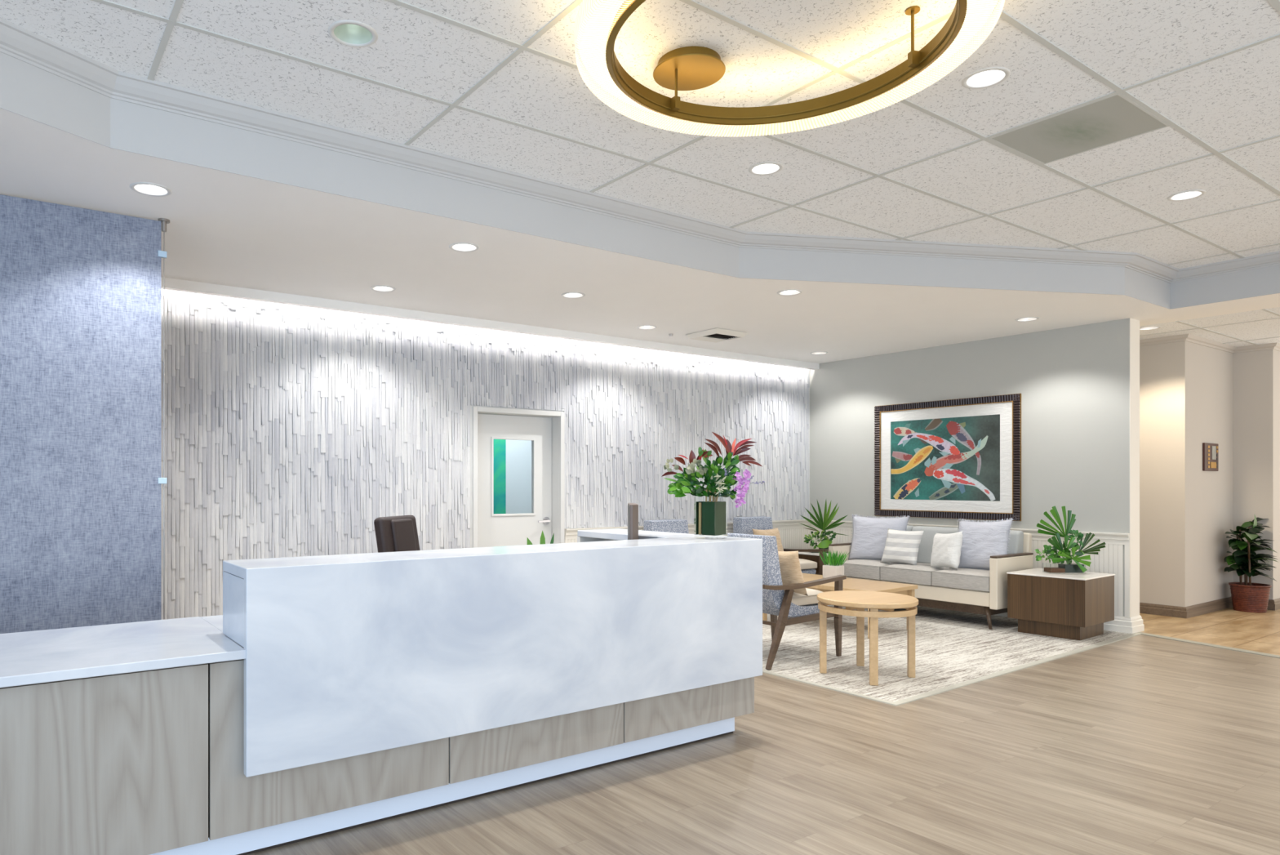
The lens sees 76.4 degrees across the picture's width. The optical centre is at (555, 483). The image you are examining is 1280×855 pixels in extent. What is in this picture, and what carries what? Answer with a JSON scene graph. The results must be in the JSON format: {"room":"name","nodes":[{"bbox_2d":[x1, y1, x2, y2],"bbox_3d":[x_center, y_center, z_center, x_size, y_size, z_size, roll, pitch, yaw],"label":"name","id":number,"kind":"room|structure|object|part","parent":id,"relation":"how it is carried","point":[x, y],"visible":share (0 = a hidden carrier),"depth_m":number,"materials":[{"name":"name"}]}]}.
{"room":"reception lobby","nodes":[
{"label":"reception lobby","id":0,"kind":"room"},
{"bbox_2d":[161,288,809,619],"bbox_3d":[-1.697,-0.160,6.802,12.115,3.000,0.168,0,0,-35],"label":"wall","id":1,"kind":"structure","parent":0,"point":[619,454],"depth_m":6.91,"materials":[{"name":"white stone"}]},
{"bbox_2d":[161,276,819,369],"bbox_3d":[-1.711,-1.522,6.646,11.915,0.235,0.170,0,0,-35],"label":"trim","id":2,"kind":"structure","parent":1,"relation":"attached to","point":[173,284],"depth_m":7.08,"materials":[{"name":"white paint"}]},
{"bbox_2d":[472,406,564,547],"bbox_3d":[-0.388,0.320,7.719,1.013,2.041,0.202,0,0,-35],"label":"door","id":3,"kind":"structure","parent":1,"relation":"in","point":[518,455],"depth_m":7.80,"materials":[{"name":"white paint"}]},
{"bbox_3d":[-0.116,0.368,7.935,0.163,0.076,0.060,0,0,-35],"label":"handle","id":4,"kind":"part","parent":3,"relation":"part of","materials":[{"name":"silver metal"}]},
{"bbox_2d":[0,52,1279,309],"bbox_3d":[1.629,-1.628,3.530,12.897,0.304,5.235,0,0,-11],"label":"ceiling soffit","id":5,"kind":"structure","parent":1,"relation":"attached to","point":[28,91],"depth_m":4.70,"materials":[{"name":"white paint"}]},
{"bbox_2d":[0,17,1279,283],"bbox_3d":[1.630,-1.738,3.487,12.864,0.085,5.251,0,0,-11],"label":"trim","id":6,"kind":"structure","parent":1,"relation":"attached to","point":[16,42],"depth_m":4.57,"materials":[{"name":"white paint"}]},
{"bbox_2d":[0,0,1279,269],"bbox_3d":[1.544,-1.780,1.791,11.775,0.001,7.200,0,0,-35],"label":"ceiling","id":7,"kind":"structure","parent":0,"point":[1232,100],"depth_m":3.71,"materials":[{"name":"tile"}]},
{"bbox_2d":[328,20,377,47],"bbox_3d":[-0.803,-1.843,3.201,0.192,0.135,0.192,0,0,-35],"label":"recessed light","id":8,"kind":"object","parent":7,"relation":"in","point":[353,33],"visible":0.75,"depth_m":3.26,"materials":[{"name":"white paint"}]},
{"bbox_2d":[90,0,1279,265],"bbox_3d":[1.571,-1.780,1.748,11.770,0.008,7.100,0,0,-35],"label":"grid","id":9,"kind":"structure","parent":7,"relation":"attached to","point":[171,21],"depth_m":3.75,"materials":[{"name":"paint"}]},
{"bbox_2d":[748,161,782,175],"bbox_3d":[1.187,-1.795,4.570,0.192,0.040,0.192,0,0,-35],"label":"recessed light","id":10,"kind":"object","parent":7,"relation":"in","point":[766,168],"visible":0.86,"depth_m":4.61,"materials":[{"name":"white paint"}]},
{"bbox_2d":[573,0,1004,137],"bbox_3d":[0.792,-1.665,2.906,1.452,0.230,1.452,0,0,-35],"label":"lamp","id":11,"kind":"object","parent":7,"relation":"attached to","point":[686,68],"visible":1,"depth_m":3.28,"materials":[{"name":"brown metal"}]},
{"bbox_3d":[0.505,-1.680,3.393,0.052,0.200,0.052,0,0,-35],"label":"rod","id":12,"kind":"part","parent":11,"relation":"part of","materials":[{"name":"brown metal"}]},
{"bbox_3d":[1.342,-1.680,3.038,0.052,0.200,0.052,0,0,-35],"label":"rod","id":13,"kind":"part","parent":11,"relation":"part of","materials":[{"name":"brown metal"}]},
{"bbox_2d":[961,66,1010,88],"bbox_3d":[1.889,-1.795,3.550,0.192,0.040,0.192,0,0,-35],"label":"recessed light","id":14,"kind":"object","parent":7,"relation":"in","point":[986,77],"visible":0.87,"depth_m":3.58,"materials":[{"name":"white paint"}]},
{"bbox_2d":[988,93,1169,164],"bbox_3d":[2.641,-1.778,4.090,0.594,0.005,0.594,0,0,-35],"label":"ceiling vent","id":15,"kind":"object","parent":7,"relation":"attached to","point":[1114,118],"visible":1,"depth_m":4.07,"materials":[{"name":"metal"}]},
{"bbox_2d":[1167,189,1206,200],"bbox_3d":[3.897,-1.795,4.994,0.192,0.040,0.192,0,0,-35],"label":"recessed light","id":16,"kind":"object","parent":7,"relation":"in","point":[1189,194],"visible":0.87,"depth_m":5.03,"materials":[{"name":"white paint"}]},
{"bbox_2d":[0,107,1279,363],"bbox_3d":[1.198,-1.475,2.863,12.420,0.001,9.360,0,0,-35],"label":"ceiling","id":17,"kind":"structure","parent":0,"point":[226,228],"depth_m":5.85,"materials":[{"name":"white paint"}]},
{"bbox_2d":[0,194,169,633],"bbox_3d":[-3.399,-0.068,3.694,2.987,2.815,0.059,0,0,-35],"label":"panel","id":18,"kind":"object","parent":17,"relation":"hanging from","point":[81,479],"visible":0.9,"depth_m":4.29,"materials":[{"name":"blue fabric"}]},
{"bbox_2d":[129,182,172,196],"bbox_3d":[-2.031,-1.490,4.053,0.192,0.040,0.192,0,0,-35],"label":"recessed light","id":19,"kind":"object","parent":17,"relation":"in","point":[144,188],"visible":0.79,"depth_m":4.09,"materials":[{"name":"white paint"}]},
{"bbox_2d":[369,284,395,292],"bbox_3d":[-1.307,-1.490,6.117,0.192,0.040,0.192,0,0,-35],"label":"recessed light","id":20,"kind":"object","parent":17,"relation":"in","point":[378,288],"visible":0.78,"depth_m":6.17,"materials":[{"name":"white paint"}]},
{"bbox_2d":[448,242,479,252],"bbox_3d":[-0.572,-1.490,5.044,0.192,0.040,0.192,0,0,-35],"label":"recessed light","id":21,"kind":"object","parent":17,"relation":"in","point":[459,246],"visible":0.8,"depth_m":5.09,"materials":[{"name":"white paint"}]},
{"bbox_2d":[560,292,585,297],"bbox_3d":[0.137,-1.490,6.329,0.192,0.040,0.192,0,0,-35],"label":"recessed light","id":22,"kind":"object","parent":17,"relation":"in","point":[567,295],"visible":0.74,"depth_m":6.38,"materials":[{"name":"white paint"}]},
{"bbox_2d":[636,324,657,329],"bbox_3d":[0.861,-1.490,7.632,0.192,0.040,0.192,0,0,-35],"label":"recessed light","id":23,"kind":"object","parent":17,"relation":"in","point":[644,326],"visible":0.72,"depth_m":7.69,"materials":[{"name":"white paint"}]},
{"bbox_2d":[684,328,747,342],"bbox_3d":[1.579,-1.452,7.956,0.440,0.045,0.440,0,0,-35],"label":"ceiling vent","id":24,"kind":"object","parent":17,"relation":"in","point":[714,335],"visible":1,"depth_m":7.88,"materials":[{"name":"white metal"}]},
{"bbox_2d":[777,288,802,295],"bbox_3d":[1.806,-1.490,6.239,0.192,0.040,0.192,0,0,-35],"label":"recessed light","id":25,"kind":"object","parent":17,"relation":"in","point":[791,291],"visible":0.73,"depth_m":6.29,"materials":[{"name":"white paint"}]},
{"bbox_2d":[809,351,827,354],"bbox_3d":[2.975,-1.490,9.130,0.192,0.040,0.192,0,0,-35],"label":"recessed light","id":26,"kind":"object","parent":17,"relation":"in","point":[818,352],"visible":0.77,"depth_m":9.18,"materials":[{"name":"white paint"}]},
{"bbox_2d":[1015,316,1039,321],"bbox_3d":[4.231,-1.490,7.253,0.192,0.040,0.192,0,0,-35],"label":"recessed light","id":27,"kind":"object","parent":17,"relation":"in","point":[1027,318],"visible":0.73,"depth_m":7.30,"materials":[{"name":"white paint"}]},
{"bbox_2d":[247,606,1279,854],"bbox_3d":[2.136,1.363,4.747,16.100,0.054,11.400,0,0,-35],"label":"floor","id":28,"kind":"structure","parent":0,"point":[1140,744],"depth_m":3.67,"materials":[{"name":"grey wood"}]},
{"bbox_2d":[0,528,762,854],"bbox_3d":[-1.276,0.817,3.377,4.925,1.046,1.210,0,0,-35],"label":"reception desk","id":29,"kind":"object","parent":28,"relation":"on","point":[327,694],"visible":0.98,"depth_m":3.07,"materials":[{"name":"white stone"}]},
{"bbox_3d":[-1.573,0.920,2.511,0.919,0.604,0.020,0,0,-35],"label":"wood panel","id":30,"kind":"part","parent":29,"relation":"part of","materials":[{"name":"grey wood"}]},
{"bbox_2d":[0,614,245,687],"bbox_3d":[-1.312,0.591,3.141,4.600,0.032,0.847,0,0,-35],"label":"countertop","id":31,"kind":"structure","parent":29,"relation":"on","point":[45,655],"depth_m":2.80,"materials":[{"name":"white stone"}]},
{"bbox_3d":[-1.164,0.454,2.964,0.040,0.237,0.321,0,0,-35],"label":"panel","id":32,"kind":"part","parent":29,"relation":"part of","materials":[{"name":"white stone"}]},
{"bbox_3d":[-0.815,0.920,3.032,0.909,0.604,0.020,0,0,-35],"label":"wood panel","id":33,"kind":"part","parent":29,"relation":"part of","materials":[{"name":"grey wood"}]},
{"bbox_3d":[-0.061,0.920,3.551,0.909,0.604,0.020,0,0,-35],"label":"wood panel","id":34,"kind":"part","parent":29,"relation":"part of","materials":[{"name":"grey wood"}]},
{"bbox_2d":[527,529,554,544],"bbox_3d":[-0.077,0.410,4.207,0.146,0.330,0.115,0,0,0],"label":"potted plant","id":35,"kind":"object","parent":29,"relation":"on","point":[542,536],"visible":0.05,"depth_m":4.19,"materials":[{"name":"green plant"}]},
{"bbox_2d":[577,536,618,542],"bbox_3d":[0.512,0.838,4.827,0.335,1.005,0.847,0,0,-35],"label":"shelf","id":36,"kind":"object","parent":29,"relation":"attached to","point":[580,539],"depth_m":5.07,"materials":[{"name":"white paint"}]},
{"bbox_2d":[627,502,638,539],"bbox_3d":[0.426,0.344,4.467,0.160,0.462,0.400,0,0,3],"label":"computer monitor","id":37,"kind":"object","parent":29,"relation":"on","point":[633,508],"visible":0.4,"depth_m":4.29,"materials":[{"name":"plastic"}]},
{"bbox_3d":[0.686,0.920,4.065,0.892,0.604,0.020,0,0,-35],"label":"wood panel","id":38,"kind":"part","parent":29,"relation":"part of","materials":[{"name":"grey wood"}]},
{"bbox_2d":[661,431,764,538],"bbox_3d":[0.845,0.007,4.315,0.542,0.572,0.223,0,0,0],"label":"flower arrangement","id":39,"kind":"object","parent":29,"relation":"on","point":[710,501],"visible":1,"depth_m":4.30,"materials":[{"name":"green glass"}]},
{"bbox_2d":[373,515,419,552],"bbox_3d":[-0.794,0.776,5.180,0.608,1.127,0.600,0,0,19],"label":"office chair","id":40,"kind":"object","parent":28,"relation":"on","point":[393,533],"visible":0.14,"depth_m":5.15,"materials":[{"name":"brown leather"}]},
{"bbox_2d":[391,518,416,551],"bbox_3d":[-0.971,0.510,5.243,0.131,0.555,0.250,0,0,19],"label":"cushion","id":41,"kind":"object","parent":40,"relation":"on","point":[402,535],"depth_m":5.21,"materials":[{"name":"brown leather"}]},
{"bbox_2d":[762,604,1140,705],"bbox_3d":[2.635,1.337,7.466,3.914,0.007,3.625,0,0,-35],"label":"carpet","id":42,"kind":"object","parent":28,"relation":"on","point":[954,649],"visible":0.61,"depth_m":6.42,"materials":[{"name":"grey carpet"}]},
{"bbox_2d":[643,519,688,533],"bbox_3d":[1.315,0.859,8.181,0.682,0.958,0.930,0,0,-35],"label":"armchair","id":43,"kind":"object","parent":42,"relation":"on","point":[679,526],"visible":0.08,"depth_m":8.35,"materials":[{"name":"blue fabric"}]},
{"bbox_2d":[733,515,828,574],"bbox_3d":[2.402,0.859,8.929,0.682,0.958,0.930,0,0,-35],"label":"armchair","id":44,"kind":"object","parent":42,"relation":"on","point":[741,525],"visible":0.17,"depth_m":9.00,"materials":[{"name":"blue fabric"}]},
{"bbox_2d":[751,527,783,551],"bbox_3d":[2.352,0.667,8.913,0.420,0.342,0.176,0,0,-35],"label":"throw pillow","id":45,"kind":"object","parent":44,"relation":"on","point":[775,531],"visible":0.31,"depth_m":8.91,"materials":[{"name":"beige fabric"}]},
{"bbox_3d":[2.662,0.742,9.108,0.052,0.062,0.930,0,0,-35],"label":"arm","id":46,"kind":"part","parent":44,"relation":"part of","materials":[{"name":"brown wood"}]},
{"bbox_2d":[799,558,817,569],"bbox_3d":[2.474,0.869,8.824,0.524,0.102,0.525,0,0,-35],"label":"seat cushion","id":47,"kind":"object","parent":44,"relation":"on","point":[805,564],"depth_m":8.69,"materials":[{"name":"beige fabric"}]},
{"bbox_3d":[2.891,1.038,8.774,0.042,0.589,0.061,0,0,-35],"label":"leg","id":48,"kind":"part","parent":44,"relation":"part of","materials":[{"name":"brown wood"}]},
{"bbox_2d":[727,533,846,670],"bbox_3d":[1.668,0.859,6.264,0.930,0.958,0.682,0,0,-35],"label":"armchair","id":49,"kind":"object","parent":42,"relation":"on","point":[776,601],"visible":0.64,"depth_m":5.93,"materials":[{"name":"blue fabric"}]},
{"bbox_3d":[1.462,1.031,6.122,0.024,0.022,0.576,0,0,-35],"label":"cross rail","id":50,"kind":"part","parent":49,"relation":"part of","materials":[{"name":"brown wood"}]},
{"bbox_3d":[1.824,1.038,6.753,0.061,0.589,0.042,0,0,-35],"label":"leg","id":51,"kind":"part","parent":49,"relation":"part of","materials":[{"name":"brown wood"}]},
{"bbox_3d":[1.619,1.050,5.848,0.275,0.575,0.042,0,0,-35],"label":"leg","id":52,"kind":"part","parent":49,"relation":"part of","materials":[{"name":"brown wood"}]},
{"bbox_2d":[777,550,808,595],"bbox_3d":[1.713,0.667,6.155,0.176,0.342,0.420,0,0,-35],"label":"throw pillow","id":53,"kind":"object","parent":49,"relation":"on","point":[789,563],"visible":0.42,"depth_m":6.01,"materials":[{"name":"beige fabric"}]},
{"bbox_2d":[784,587,822,605],"bbox_3d":[1.774,0.869,6.336,0.525,0.102,0.524,0,0,-35],"label":"seat cushion","id":54,"kind":"object","parent":49,"relation":"on","point":[797,599],"depth_m":6.11,"materials":[{"name":"beige fabric"}]},
{"bbox_3d":[1.847,0.742,6.005,0.930,0.062,0.052,0,0,-35],"label":"arm","id":55,"kind":"part","parent":49,"relation":"part of","materials":[{"name":"brown wood"}]},
{"bbox_3d":[1.896,1.010,6.057,0.631,0.060,0.022,0,0,-35],"label":"rail","id":56,"kind":"part","parent":49,"relation":"part of","materials":[{"name":"brown wood"}]},
{"bbox_3d":[2.181,1.038,6.234,0.061,0.589,0.042,0,0,-35],"label":"leg","id":57,"kind":"part","parent":49,"relation":"part of","materials":[{"name":"brown wood"}]},
{"bbox_2d":[798,551,828,573],"bbox_3d":[3.089,1.066,9.396,0.636,0.533,0.636,0,0,-35],"label":"side table","id":58,"kind":"object","parent":42,"relation":"on","point":[814,557],"visible":0.14,"depth_m":9.14,"materials":[{"name":"brown wood"}]},
{"bbox_2d":[800,500,848,552],"bbox_3d":[3.093,0.486,9.349,0.600,0.625,0.238,0,0,0],"label":"arrangement","id":59,"kind":"object","parent":58,"relation":"on","point":[821,524],"visible":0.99,"depth_m":9.33,"materials":[{"name":"green plant"}]},
{"bbox_2d":[762,573,917,638],"bbox_3d":[2.619,1.126,7.591,0.720,0.413,1.240,0,0,-38],"label":"coffee table","id":60,"kind":"object","parent":42,"relation":"on","point":[849,584],"visible":0.3,"depth_m":7.30,"materials":[{"name":"brown wood"}]},
{"bbox_3d":[2.018,1.144,7.855,0.052,0.377,0.052,0,0,-38],"label":"leg","id":61,"kind":"part","parent":60,"relation":"part of","materials":[{"name":"brown wood"}]},
{"bbox_2d":[818,550,848,577],"bbox_3d":[2.702,0.778,7.838,0.258,0.280,0.256,0,0,-43],"label":"potted grass","id":62,"kind":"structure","parent":60,"relation":"on","point":[832,569],"depth_m":7.80,"materials":[{"name":"green plant"}]},
{"bbox_2d":[822,564,844,577],"bbox_3d":[2.693,0.856,7.837,0.150,0.125,0.150,0,0,-43],"label":"pot","id":63,"kind":"object","parent":62,"relation":"on","point":[828,570],"depth_m":7.79,"materials":[{"name":"white ceramic"}]},
{"bbox_3d":[2.719,1.144,6.943,0.052,0.377,0.052,0,0,-38],"label":"leg","id":64,"kind":"part","parent":60,"relation":"part of","materials":[{"name":"brown wood"}]},
{"bbox_3d":[3.219,1.144,7.327,0.052,0.377,0.052,0,0,-38],"label":"leg","id":65,"kind":"part","parent":60,"relation":"part of","materials":[{"name":"brown wood"}]},
{"bbox_2d":[817,590,918,685],"bbox_3d":[2.166,1.061,5.629,0.660,0.543,0.660,0,0,-33],"label":"round side table","id":66,"kind":"object","parent":42,"relation":"on","point":[859,600],"visible":1,"depth_m":5.52,"materials":[{"name":"brown wood"}]},
{"bbox_3d":[1.883,1.079,5.692,0.044,0.507,0.050,0,0,12],"label":"leg","id":67,"kind":"part","parent":66,"relation":"part of","materials":[{"name":"brown wood"}]},
{"bbox_3d":[2.228,1.079,5.912,0.050,0.507,0.044,0,0,12],"label":"leg","id":68,"kind":"part","parent":66,"relation":"part of","materials":[{"name":"brown wood"}]},
{"bbox_3d":[2.103,1.079,5.346,0.050,0.507,0.044,0,0,12],"label":"leg","id":69,"kind":"part","parent":66,"relation":"part of","materials":[{"name":"brown wood"}]},
{"bbox_3d":[2.449,1.079,5.566,0.044,0.507,0.050,0,0,12],"label":"leg","id":70,"kind":"part","parent":66,"relation":"part of","materials":[{"name":"brown wood"}]},
{"bbox_2d":[828,524,1033,629],"bbox_3d":[3.776,0.894,8.249,0.754,0.886,1.808,0,0,-35],"label":"sofa","id":71,"kind":"object","parent":42,"relation":"on","point":[972,590],"visible":0.56,"depth_m":7.72,"materials":[{"name":"beige fabric"}]},
{"bbox_3d":[3.262,0.911,8.948,0.679,0.467,0.073,0,0,-35],"label":"arm","id":72,"kind":"part","parent":71,"relation":"part of","materials":[{"name":"beige fabric"}]},
{"bbox_2d":[836,559,900,579],"bbox_3d":[3.405,0.906,8.667,0.605,0.168,0.548,0,0,-35],"label":"seat cushion","id":73,"kind":"object","parent":71,"relation":"on","point":[866,569],"depth_m":8.45,"materials":[{"name":"grey fabric"}]},
{"bbox_2d":[848,514,911,563],"bbox_3d":[3.474,0.599,8.712,0.652,0.525,0.220,0,0,43],"label":"throw pillow","id":74,"kind":"object","parent":71,"relation":"on","point":[868,538],"visible":0.72,"depth_m":8.69,"materials":[{"name":"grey fabric"}]},
{"bbox_2d":[880,528,924,564],"bbox_3d":[3.567,0.652,8.329,0.195,0.357,0.420,0,0,-33],"label":"throw pillow","id":75,"kind":"object","parent":71,"relation":"on","point":[901,546],"visible":1,"depth_m":8.26,"materials":[{"name":"fabric"}]},
{"bbox_2d":[905,524,914,530],"bbox_3d":[3.623,0.642,8.816,0.193,0.381,0.550,0,0,-35],"label":"cushion","id":76,"kind":"object","parent":71,"relation":"on","point":[909,527],"depth_m":8.60,"materials":[{"name":"grey fabric"}]},
{"bbox_2d":[880,562,953,585],"bbox_3d":[3.719,0.906,8.210,0.605,0.168,0.548,0,0,-35],"label":"seat cushion","id":77,"kind":"object","parent":71,"relation":"on","point":[922,573],"depth_m":8.04,"materials":[{"name":"grey fabric"}]},
{"bbox_3d":[3.767,1.061,8.243,0.688,0.133,1.658,0,0,-35],"label":"seat","id":78,"kind":"part","parent":71,"relation":"part of","materials":[{"name":"beige fabric"}]},
{"bbox_2d":[911,525,959,563],"bbox_3d":[3.937,0.642,8.360,0.193,0.381,0.550,0,0,-35],"label":"cushion","id":79,"kind":"object","parent":71,"relation":"on","point":[925,550],"depth_m":8.38,"materials":[{"name":"grey fabric"}]},
{"bbox_2d":[930,530,962,568],"bbox_3d":[3.807,0.652,7.875,0.185,0.395,0.407,0,0,-13],"label":"throw pillow","id":80,"kind":"object","parent":71,"relation":"on","point":[946,548],"visible":1,"depth_m":7.78,"materials":[{"name":"white fabric"}]},
{"bbox_2d":[931,567,989,591],"bbox_3d":[4.033,0.906,7.754,0.605,0.168,0.548,0,0,-35],"label":"seat cushion","id":81,"kind":"object","parent":71,"relation":"on","point":[951,579],"depth_m":7.60,"materials":[{"name":"grey fabric"}]},
{"bbox_3d":[3.771,1.173,8.246,0.520,0.088,1.568,0,0,-35],"label":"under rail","id":82,"kind":"part","parent":71,"relation":"part of","materials":[{"name":"brown wood"}]},
{"bbox_2d":[956,517,1013,569],"bbox_3d":[4.106,0.599,7.775,0.221,0.552,0.597,0,0,-31],"label":"throw pillow","id":83,"kind":"object","parent":71,"relation":"on","point":[981,540],"visible":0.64,"depth_m":7.71,"materials":[{"name":"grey fabric"}]},
{"bbox_3d":[3.970,1.229,7.422,0.047,0.216,0.109,0,0,10],"label":"leg","id":84,"kind":"part","parent":71,"relation":"part of","materials":[{"name":"brown wood"}]},
{"bbox_3d":[4.245,0.911,7.519,0.679,0.467,0.073,0,0,-35],"label":"arm","id":85,"kind":"part","parent":71,"relation":"part of","materials":[{"name":"beige fabric"}]},
{"bbox_2d":[1007,529,1023,554],"bbox_3d":[4.251,0.642,7.904,0.193,0.381,0.550,0,0,-35],"label":"cushion","id":86,"kind":"object","parent":71,"relation":"on","point":[1015,543],"depth_m":7.69,"materials":[{"name":"grey fabric"}]},
{"bbox_2d":[1006,567,1115,639],"bbox_3d":[4.499,1.066,7.204,0.636,0.533,0.636,0,0,-37],"label":"side table","id":87,"kind":"object","parent":42,"relation":"on","point":[1077,606],"visible":0.94,"depth_m":7.00,"materials":[{"name":"brown wood"}]},
{"bbox_2d":[1035,505,1105,573],"bbox_3d":[4.579,0.499,7.200,0.606,0.598,0.273,0,0,0],"label":"arrangement","id":88,"kind":"object","parent":87,"relation":"on","point":[1058,566],"visible":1,"depth_m":7.17,"materials":[{"name":"green plant"}]},
{"bbox_3d":[4.527,0.756,7.199,0.310,0.085,0.120,0,0,0],"label":"glass dish","id":89,"kind":"part","parent":88,"relation":"part of","materials":[{"name":"white"}]},
{"bbox_2d":[1137,631,1279,657],"bbox_3d":[6.415,1.337,4.443,0.186,0.006,6.134,0,0,-24],"label":"trim","id":90,"kind":"structure","parent":28,"relation":"on","point":[1141,633],"depth_m":6.65,"materials":[{"name":"grey metal"}]},
{"bbox_2d":[1223,515,1277,612],"bbox_3d":[7.241,0.826,8.415,0.434,1.020,0.757,0,0,39],"label":"rubber plant","id":91,"kind":"object","parent":28,"relation":"on","point":[1249,597],"visible":1,"depth_m":8.40,"materials":[{"name":"green plant"}]},
{"bbox_2d":[1228,582,1271,612],"bbox_3d":[7.279,1.195,8.473,0.344,0.282,0.344,0,0,-35],"label":"plant pot","id":92,"kind":"object","parent":91,"relation":"on","point":[1249,597],"depth_m":8.37,"materials":[{"name":"red wicker"}]},
{"bbox_2d":[809,318,1129,616],"bbox_3d":[4.229,-0.072,8.699,0.200,2.825,3.460,0,0,-35],"label":"wall","id":93,"kind":"structure","parent":0,"point":[1073,383],"depth_m":7.92,"materials":[{"name":"grey paint"}]},
{"bbox_2d":[564,527,1123,616],"bbox_3d":[2.593,0.875,7.604,3.738,0.670,3.410,0,0,-35],"label":"wainscoting","id":94,"kind":"structure","parent":93,"relation":"attached to","point":[1109,559],"depth_m":7.65,"materials":[{"name":"beige paint"}]},
{"bbox_2d":[564,519,1128,544],"bbox_3d":[2.607,0.498,7.583,3.738,0.103,3.460,0,0,-35],"label":"trim","id":95,"kind":"structure","parent":93,"relation":"attached to","point":[1116,538],"depth_m":8.00,"materials":[{"name":"beige paint"}]},
{"bbox_2d":[874,393,1021,520],"bbox_3d":[4.131,-0.258,8.639,0.031,1.260,1.614,0,0,-35],"label":"framed picture","id":96,"kind":"object","parent":93,"relation":"attached to","point":[959,458],"visible":1,"depth_m":8.56,"materials":[{"name":"multicoloured paper"}]},
{"bbox_2d":[890,413,999,501],"bbox_3d":[4.131,-0.259,8.640,0.002,0.874,1.213,0,0,-35],"label":"print","id":97,"kind":"object","parent":96,"relation":"attached to","point":[951,457],"depth_m":8.61},
{"bbox_2d":[994,612,1144,633],"bbox_3d":[2.710,1.268,7.636,3.968,0.145,3.490,0,0,-35],"label":"baseboard","id":98,"kind":"structure","parent":93,"relation":"attached to","point":[1132,624],"depth_m":7.26,"materials":[{"name":"beige paint"}]},
{"bbox_2d":[1124,318,1139,617],"bbox_3d":[5.196,-0.068,7.284,0.217,2.815,0.039,0,0,-35],"label":"trim","id":99,"kind":"structure","parent":93,"relation":"attached to","point":[1131,546],"depth_m":7.25,"materials":[{"name":"beige paint"}]},
{"bbox_2d":[1139,340,1279,606],"bbox_3d":[5.822,-0.072,9.974,3.900,2.825,4.365,0,0,-35],"label":"wall","id":100,"kind":"structure","parent":0,"point":[1192,394],"depth_m":8.34,"materials":[{"name":"beige paint"}]},
{"bbox_2d":[1139,595,1279,617],"bbox_3d":[6.342,1.284,10.258,2.722,0.112,4.287,0,0,-35],"label":"baseboard","id":101,"kind":"structure","parent":100,"relation":"attached to","point":[1198,609],"depth_m":8.25,"materials":[{"name":"brown wood"}]},
{"bbox_2d":[1139,333,1279,353],"bbox_3d":[6.339,-1.445,10.242,2.745,0.060,4.310,0,0,-35],"label":"trim","id":102,"kind":"structure","parent":100,"relation":"attached to","point":[1187,337],"depth_m":8.33,"materials":[{"name":"beige paint"}]},
{"bbox_2d":[1202,442,1217,471],"bbox_3d":[6.806,-0.273,8.394,0.390,0.287,0.024,0,0,-35],"label":"plaque","id":103,"kind":"object","parent":100,"relation":"attached to","point":[1210,451],"visible":1,"depth_m":8.36,"materials":[{"name":"brown wood"}]},
{"bbox_3d":[6.847,-0.190,8.410,0.155,0.062,0.004,0,0,-35],"label":"plate","id":104,"kind":"part","parent":103,"relation":"part of","materials":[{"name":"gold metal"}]},
{"bbox_3d":[6.857,-0.319,8.417,0.110,0.140,0.004,0,0,-35],"label":"photo plate","id":105,"kind":"part","parent":103,"relation":"part of","materials":[{"name":"white"}]},
{"bbox_2d":[1139,306,1279,346],"bbox_3d":[7.608,-1.475,7.661,3.580,0.001,10.000,0,0,-35],"label":"ceiling","id":106,"kind":"structure","parent":0,"point":[1269,328],"depth_m":7.71,"materials":[{"name":"tile"}]},
{"bbox_2d":[1139,325,1161,329],"bbox_3d":[5.629,-1.490,7.667,0.192,0.040,0.192,0,0,-35],"label":"recessed light","id":107,"kind":"object","parent":106,"relation":"in","point":[1150,327],"visible":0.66,"depth_m":7.70,"materials":[{"name":"white paint"}]},
{"bbox_2d":[1139,308,1279,345],"bbox_3d":[7.729,-1.474,7.484,3.580,0.006,9.570,0,0,-35],"label":"trim","id":108,"kind":"structure","parent":106,"relation":"attached to","point":[1264,309],"depth_m":7.73,"materials":[{"name":"paint"}]}
]}

